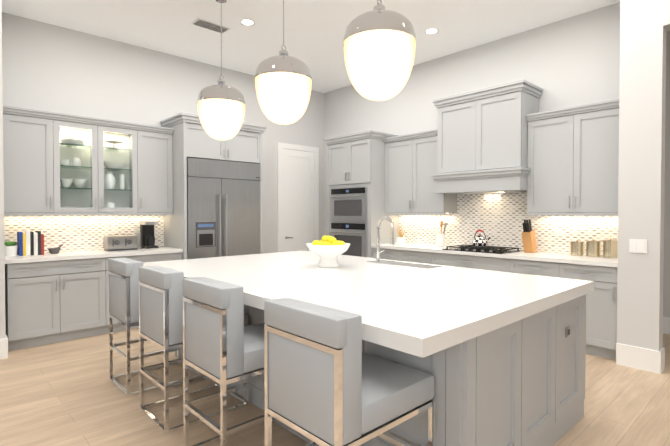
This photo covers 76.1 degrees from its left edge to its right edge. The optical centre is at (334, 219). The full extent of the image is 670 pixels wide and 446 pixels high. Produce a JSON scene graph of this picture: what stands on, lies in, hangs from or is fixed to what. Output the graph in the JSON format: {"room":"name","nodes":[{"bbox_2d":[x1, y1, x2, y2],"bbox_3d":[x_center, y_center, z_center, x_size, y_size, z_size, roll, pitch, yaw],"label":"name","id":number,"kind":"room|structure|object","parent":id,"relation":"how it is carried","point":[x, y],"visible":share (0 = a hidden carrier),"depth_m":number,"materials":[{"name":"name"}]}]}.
{"room":"kitchen","nodes":[
{"label":"kitchen","id":0,"kind":"room"},
{"bbox_2d":[0,0,7,359],"bbox_3d":[-3.621,-0.456,4.052,0.720,3.530,0.796,-1,1,-43],"label":"wall","id":1,"kind":"structure","parent":0,"point":[3,16],"depth_m":4.01,"materials":[{"name":"grey paint"}]},
{"bbox_2d":[8,14,323,252],"bbox_3d":[-2.172,-0.489,6.041,5.550,3.530,0.150,-1,1,-43],"label":"wall","id":2,"kind":"structure","parent":0,"point":[52,68],"depth_m":5.48,"materials":[{"name":"grey paint"}]},
{"bbox_2d":[3,109,62,212],"bbox_3d":[-3.312,-0.589,4.649,0.498,1.036,0.322,-1,1,-43],"label":"upper cabinet","id":3,"kind":"object","parent":2,"relation":"attached to","point":[54,163],"depth_m":4.54,"materials":[{"name":"grey wood"}]},
{"bbox_2d":[4,215,163,252],"bbox_3d":[-2.977,0.130,5.198,1.790,0.520,0.005,-1,1,-43],"label":"backsplash","id":4,"kind":"structure","parent":2,"relation":"attached to","point":[78,232],"depth_m":5.11,"materials":[{"name":"tile"}]},
{"bbox_2d":[123,125,174,212],"bbox_3d":[-2.394,-0.603,5.500,0.498,1.036,0.322,-1,1,-43],"label":"upper cabinet","id":5,"kind":"object","parent":2,"relation":"attached to","point":[148,167],"depth_m":5.40,"materials":[{"name":"grey wood"}]},
{"bbox_2d":[163,117,230,164],"bbox_3d":[-1.867,-1.019,5.767,0.633,0.460,0.637,-1,1,-43],"label":"upper cabinet","id":6,"kind":"object","parent":2,"relation":"attached to","point":[189,139],"depth_m":5.47,"materials":[{"name":"grey wood"}]},
{"bbox_2d":[231,125,262,164],"bbox_3d":[-1.491,-1.025,6.116,0.633,0.460,0.637,-1,1,-43],"label":"upper cabinet","id":7,"kind":"object","parent":2,"relation":"attached to","point":[246,146],"depth_m":5.95,"materials":[{"name":"grey wood"}]},
{"bbox_2d":[277,142,318,251],"bbox_3d":[-0.608,-0.010,7.354,0.880,2.530,0.063,-1,1,-43],"label":"door","id":8,"kind":"structure","parent":2,"relation":"attached to","point":[297,200],"depth_m":7.34,"materials":[{"name":"white wood"}]},
{"bbox_2d":[1,0,619,92],"bbox_3d":[0.044,-2.247,1.930,9.650,0.120,9.150,-1,1,-43],"label":"ceiling","id":9,"kind":"structure","parent":0,"point":[314,32],"depth_m":4.86,"materials":[{"name":"white paint"}]},
{"bbox_2d":[191,18,230,33],"bbox_3d":[-1.431,-2.228,4.941,0.400,0.012,0.180,-1,1,-43],"label":"ceiling vent","id":10,"kind":"object","parent":9,"relation":"in","point":[199,22],"visible":0.96,"depth_m":4.91,"materials":[{"name":"white metal"}]},
{"bbox_2d":[197,0,244,139],"bbox_3d":[-1.147,-1.512,4.322,0.472,1.413,0.472,-1,1,-43],"label":"pendant light","id":11,"kind":"object","parent":9,"relation":"hanging from","point":[221,108],"visible":1,"depth_m":4.17,"materials":[{"name":"white glass"}]},
{"bbox_2d":[240,19,254,25],"bbox_3d":[-0.992,-2.231,4.850,0.170,0.004,0.170,-1,1,-43],"label":"recessed light","id":12,"kind":"object","parent":9,"relation":"in","point":[246,22],"visible":1,"depth_m":4.85,"materials":[{"name":"white plastic"}]},
{"bbox_2d":[255,0,311,124],"bbox_3d":[-0.426,-1.500,3.545,0.472,1.413,0.472,-1,1,-43],"label":"pendant light","id":13,"kind":"object","parent":9,"relation":"hanging from","point":[283,81],"visible":1,"depth_m":3.38,"materials":[{"name":"white glass"}]},
{"bbox_2d":[343,0,415,100],"bbox_3d":[0.288,-1.487,2.775,0.472,1.413,0.472,-1,1,-43],"label":"pendant light","id":14,"kind":"object","parent":9,"relation":"hanging from","point":[379,42],"visible":1,"depth_m":2.61,"materials":[{"name":"white glass"}]},
{"bbox_2d":[424,28,438,33],"bbox_3d":[1.147,-2.234,5.087,0.170,0.004,0.170,-1,1,-43],"label":"recessed light","id":15,"kind":"object","parent":9,"relation":"in","point":[432,31],"visible":1,"depth_m":5.09,"materials":[{"name":"white"}]},
{"bbox_2d":[0,328,669,445],"bbox_3d":[-0.209,1.441,-0.973,14.050,0.100,13.150,-1,1,-43],"label":"floor","id":16,"kind":"structure","parent":0,"point":[66,393],"depth_m":3.06,"materials":[{"name":"brown wood"}]},
{"bbox_2d":[5,257,114,350],"bbox_3d":[-3.060,0.860,4.722,0.935,0.875,0.592,-1,1,-43],"label":"base cabinet","id":17,"kind":"object","parent":16,"relation":"on","point":[47,302],"depth_m":4.46,"materials":[{"name":"grey wood"}]},
{"bbox_2d":[5,245,182,264],"bbox_3d":[-2.764,0.399,4.973,1.780,0.040,0.617,-1,1,-43],"label":"countertop","id":18,"kind":"structure","parent":17,"relation":"on","point":[74,255],"depth_m":4.72,"materials":[{"name":"white stone"}]},
{"bbox_2d":[4,241,17,256],"bbox_3d":[-3.406,0.308,4.480,0.140,0.156,0.138,-1,1,-43],"label":"plant pot","id":19,"kind":"object","parent":18,"relation":"on","point":[11,249],"visible":0.81,"depth_m":4.45,"materials":[{"name":"white ceramic"}]},
{"bbox_2d":[17,231,43,255],"bbox_3d":[-3.299,0.253,4.640,0.216,0.260,0.190,-1,1,-43],"label":"books","id":20,"kind":"object","parent":18,"relation":"on","point":[29,243],"visible":1,"depth_m":4.57,"materials":[{"name":"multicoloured paper"}]},
{"bbox_2d":[47,244,62,253],"bbox_3d":[-3.119,0.328,4.774,0.150,0.106,0.130,-1,1,-43],"label":"mortar","id":21,"kind":"object","parent":18,"relation":"on","point":[54,250],"visible":1,"depth_m":4.74,"materials":[{"name":"grey stone"}]},
{"bbox_2d":[103,234,137,250],"bbox_3d":[-2.607,0.281,5.213,0.350,0.186,0.212,-1,1,-43],"label":"toaster","id":22,"kind":"object","parent":18,"relation":"on","point":[123,242],"visible":1,"depth_m":5.13,"materials":[{"name":"silver metal"}]},
{"bbox_2d":[134,226,141,248],"bbox_3d":[-2.500,0.225,5.428,0.090,0.290,0.090,-1,1,-43],"label":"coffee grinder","id":23,"kind":"object","parent":18,"relation":"on","point":[139,240],"visible":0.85,"depth_m":5.41,"materials":[{"name":"metal"}]},
{"bbox_2d":[140,221,158,248],"bbox_3d":[-2.412,0.196,5.553,0.160,0.345,0.225,-1,1,-43],"label":"coffee maker","id":24,"kind":"object","parent":18,"relation":"on","point":[147,235],"visible":0.94,"depth_m":5.52,"materials":[{"name":"black plastic"}]},
{"bbox_2d":[115,253,182,331],"bbox_3d":[-2.463,0.851,5.276,0.935,0.875,0.592,-1,1,-43],"label":"base cabinet","id":25,"kind":"object","parent":16,"relation":"on","point":[151,257],"depth_m":5.13,"materials":[{"name":"grey"}]},
{"bbox_2d":[108,257,202,397],"bbox_3d":[-1.479,0.816,3.534,0.598,1.002,0.464,-1,1,-43],"label":"stool","id":26,"kind":"object","parent":16,"relation":"on","point":[123,282],"visible":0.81,"depth_m":3.27,"materials":[{"name":"silver metal"}]},
{"bbox_2d":[139,265,248,434],"bbox_3d":[-0.986,0.825,3.003,0.598,1.002,0.464,-1,1,-43],"label":"stool","id":27,"kind":"object","parent":16,"relation":"on","point":[161,296],"visible":0.77,"depth_m":2.74,"materials":[{"name":"silver metal"}]},
{"bbox_2d":[187,158,260,258],"bbox_3d":[-1.644,0.247,5.924,1.060,2.054,0.697,-1,1,-43],"label":"refrigerator","id":28,"kind":"object","parent":16,"relation":"on","point":[223,208],"visible":0.62,"depth_m":5.66,"materials":[{"name":"grey metal"}]},
{"bbox_2d":[183,277,313,445],"bbox_3d":[-0.493,0.834,2.471,0.598,1.002,0.464,-1,1,-43],"label":"stool","id":29,"kind":"object","parent":16,"relation":"on","point":[223,346],"visible":0.73,"depth_m":2.22,"materials":[{"name":"silver metal"}]},
{"bbox_2d":[264,297,434,445],"bbox_3d":[0.071,0.844,1.863,0.598,1.002,0.464,-1,1,-43],"label":"stool","id":30,"kind":"object","parent":16,"relation":"on","point":[328,381],"visible":1,"depth_m":1.65,"materials":[{"name":"silver metal"}]},
{"bbox_2d":[328,135,398,257],"bbox_3d":[0.426,0.038,6.625,0.640,2.458,0.900,-1,1,-43],"label":"tall cabinet","id":31,"kind":"object","parent":16,"relation":"on","point":[358,162],"depth_m":6.24,"materials":[{"name":"grey wood"}]},
{"bbox_2d":[330,187,366,256],"bbox_3d":[0.175,0.148,6.394,0.081,1.245,0.760,-1,1,-43],"label":"wall ovens","id":32,"kind":"object","parent":31,"relation":"in","point":[348,207],"visible":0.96,"depth_m":6.35,"materials":[{"name":"metal"}]},
{"bbox_2d":[372,243,617,266],"bbox_3d":[1.766,0.395,5.203,0.616,0.040,3.016,-1,1,-43],"label":"countertop","id":33,"kind":"structure","parent":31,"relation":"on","point":[541,257],"depth_m":4.68,"materials":[{"name":"white stone"}]},
{"bbox_2d":[397,225,404,243],"bbox_3d":[0.974,0.223,6.283,0.113,0.266,0.134,-1,1,-43],"label":"vase","id":34,"kind":"object","parent":33,"relation":"on","point":[400,239],"visible":1,"depth_m":6.27,"materials":[{"name":"white ceramic"}]},
{"bbox_2d":[436,221,447,246],"bbox_3d":[1.437,0.191,5.785,0.120,0.346,0.148,-1,1,-43],"label":"utensil crock","id":35,"kind":"object","parent":33,"relation":"on","point":[440,240],"visible":1,"depth_m":5.75,"materials":[{"name":"white ceramic"}]},
{"bbox_2d":[442,244,521,253],"bbox_3d":[1.772,0.354,5.177,0.520,0.040,0.760,-1,1,-43],"label":"cooktop","id":36,"kind":"object","parent":33,"relation":"in","point":[490,249],"visible":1,"depth_m":5.05,"materials":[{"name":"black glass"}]},
{"bbox_2d":[472,230,490,246],"bbox_3d":[1.815,0.229,5.290,0.180,0.206,0.230,-1,1,-43],"label":"kettle","id":37,"kind":"object","parent":36,"relation":"on","point":[479,240],"visible":1,"depth_m":5.25,"materials":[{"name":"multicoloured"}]},
{"bbox_2d":[522,219,536,252],"bbox_3d":[2.226,0.190,4.900,0.215,0.378,0.100,-1,1,-43],"label":"knife block","id":38,"kind":"object","parent":33,"relation":"on","point":[529,240],"visible":1,"depth_m":4.86,"materials":[{"name":"brown wood"}]},
{"bbox_2d":[570,240,583,255],"bbox_3d":[2.576,0.299,4.558,0.130,0.171,0.130,-1,1,-43],"label":"canister","id":39,"kind":"object","parent":33,"relation":"on","point":[576,247],"visible":1,"depth_m":4.51,"materials":[{"name":"gold metal"}]},
{"bbox_2d":[586,239,600,256],"bbox_3d":[2.681,0.293,4.444,0.130,0.186,0.130,-1,1,-43],"label":"canister","id":40,"kind":"object","parent":33,"relation":"on","point":[592,247],"visible":1,"depth_m":4.39,"materials":[{"name":"gold metal"}]},
{"bbox_2d":[603,238,617,257],"bbox_3d":[2.787,0.288,4.330,0.130,0.201,0.130,-1,1,-43],"label":"canister","id":41,"kind":"object","parent":33,"relation":"on","point":[610,248],"visible":0.98,"depth_m":4.28,"materials":[{"name":"gold metal"}]},
{"bbox_2d":[175,295,585,445],"bbox_3d":[0.078,0.895,3.471,1.549,0.847,3.066,-1,1,-43],"label":"kitchen island","id":42,"kind":"object","parent":16,"relation":"on","point":[500,356],"depth_m":2.15,"materials":[{"name":"grey wood"}]},
{"bbox_2d":[143,251,593,358],"bbox_3d":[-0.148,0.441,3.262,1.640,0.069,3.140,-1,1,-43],"label":"island countertop","id":43,"kind":"structure","parent":42,"relation":"on","point":[420,312],"depth_m":2.46,"materials":[{"name":"white stone"}]},
{"bbox_2d":[306,235,350,267],"bbox_3d":[-0.055,0.268,3.645,0.380,0.262,0.380,-1,1,-43],"label":"fruit bowl","id":44,"kind":"object","parent":43,"relation":"on","point":[328,250],"visible":1,"depth_m":3.56,"materials":[{"name":"white ceramic"}]},
{"bbox_2d":[375,216,394,263],"bbox_3d":[0.475,0.183,3.868,0.245,0.425,0.103,-1,1,-43],"label":"faucet","id":45,"kind":"object","parent":43,"relation":"on","point":[389,219],"visible":1,"depth_m":3.82,"materials":[{"name":"silver metal"}]},
{"bbox_2d":[372,247,395,259],"bbox_3d":[0.940,0.838,6.119,0.592,0.875,0.560,-1,1,-43],"label":"base cabinet","id":46,"kind":"object","parent":16,"relation":"on","point":[390,255],"depth_m":5.94,"materials":[{"name":"grey wood"}]},
{"bbox_2d":[396,251,423,262],"bbox_3d":[1.240,0.843,5.796,0.592,0.875,0.560,-1,1,-43],"label":"base cabinet","id":47,"kind":"object","parent":16,"relation":"on","point":[409,256],"depth_m":5.62,"materials":[{"name":"grey wood"}]},
{"bbox_2d":[424,251,507,271],"bbox_3d":[1.770,0.852,5.224,0.592,0.875,1.119,-1,1,-43],"label":"base cabinet","id":48,"kind":"object","parent":16,"relation":"on","point":[430,257],"depth_m":5.02,"materials":[{"name":"grey wood"}]},
{"bbox_2d":[508,259,551,276],"bbox_3d":[2.303,0.862,4.649,0.592,0.875,0.568,-1,1,-43],"label":"base cabinet","id":49,"kind":"object","parent":16,"relation":"on","point":[523,266],"depth_m":4.49,"materials":[{"name":"grey wood"}]},
{"bbox_2d":[552,263,617,359],"bbox_3d":[2.607,0.867,4.321,0.592,0.875,0.568,-1,1,-43],"label":"base cabinet","id":50,"kind":"object","parent":16,"relation":"on","point":[601,304],"depth_m":4.03,"materials":[{"name":"grey wood"}]},
{"bbox_2d":[324,3,615,235],"bbox_3d":[1.511,-0.489,6.040,0.150,3.530,4.860,-1,1,-43],"label":"wall","id":51,"kind":"structure","parent":0,"point":[572,59],"depth_m":5.28,"materials":[{"name":"grey paint"}]},
{"bbox_2d":[384,139,407,214],"bbox_3d":[1.039,-0.614,6.187,0.322,1.036,0.560,-1,1,-43],"label":"upper cabinet","id":52,"kind":"object","parent":51,"relation":"attached to","point":[395,150],"depth_m":6.14,"materials":[{"name":"grey wood"}]},
{"bbox_2d":[408,131,456,214],"bbox_3d":[1.339,-0.609,5.864,0.322,1.036,0.560,-1,1,-43],"label":"upper cabinet","id":53,"kind":"object","parent":51,"relation":"attached to","point":[421,148],"depth_m":5.78,"materials":[{"name":"grey wood"}]},
{"bbox_2d":[436,99,467,174],"bbox_3d":[1.675,-1.008,5.384,0.472,0.870,0.591,-1,1,-43],"label":"upper cabinet","id":54,"kind":"object","parent":51,"relation":"attached to","point":[452,131],"depth_m":5.29,"materials":[{"name":"grey wood"}]},
{"bbox_2d":[432,171,527,194],"bbox_3d":[1.825,-0.420,5.210,0.502,0.180,1.073,-1,1,-43],"label":"range hood","id":55,"kind":"object","parent":51,"relation":"attached to","point":[507,181],"depth_m":4.99,"materials":[{"name":"grey wood"}]},
{"bbox_2d":[468,87,539,174],"bbox_3d":[1.997,-1.002,5.037,0.472,0.870,0.592,-1,1,-43],"label":"upper cabinet","id":56,"kind":"object","parent":51,"relation":"attached to","point":[507,138],"depth_m":4.85,"materials":[{"name":"grey wood"}]},
{"bbox_2d":[399,192,617,255],"bbox_3d":[1.997,-0.003,5.407,0.005,0.780,3.020,-1,1,-43],"label":"backsplash","id":57,"kind":"structure","parent":51,"relation":"attached to","point":[498,218],"depth_m":5.30,"materials":[{"name":"tile"}]},
{"bbox_2d":[524,111,563,214],"bbox_3d":[2.437,-0.590,4.679,0.322,1.036,0.533,-1,1,-43],"label":"upper cabinet","id":58,"kind":"object","parent":51,"relation":"attached to","point":[545,193],"depth_m":4.63,"materials":[{"name":"grey wood"}]},
{"bbox_2d":[564,103,618,214],"bbox_3d":[2.718,-0.585,4.376,0.322,1.036,0.532,-1,1,-43],"label":"upper cabinet","id":59,"kind":"object","parent":51,"relation":"attached to","point":[591,135],"depth_m":4.30,"materials":[{"name":"grey wood"}]},
{"bbox_2d":[616,0,669,373],"bbox_3d":[4.055,-0.428,2.344,0.166,3.530,4.260,-1,1,-43],"label":"wall","id":60,"kind":"structure","parent":0,"point":[620,50],"depth_m":3.75,"materials":[{"name":"grey paint"}]},
{"bbox_2d":[629,239,646,252],"bbox_3d":[2.656,0.234,3.752,0.015,0.120,0.130,-1,1,-43],"label":"light switch","id":61,"kind":"object","parent":60,"relation":"attached to","point":[637,245],"visible":1,"depth_m":3.75,"materials":[{"name":"white plastic"}]}
]}

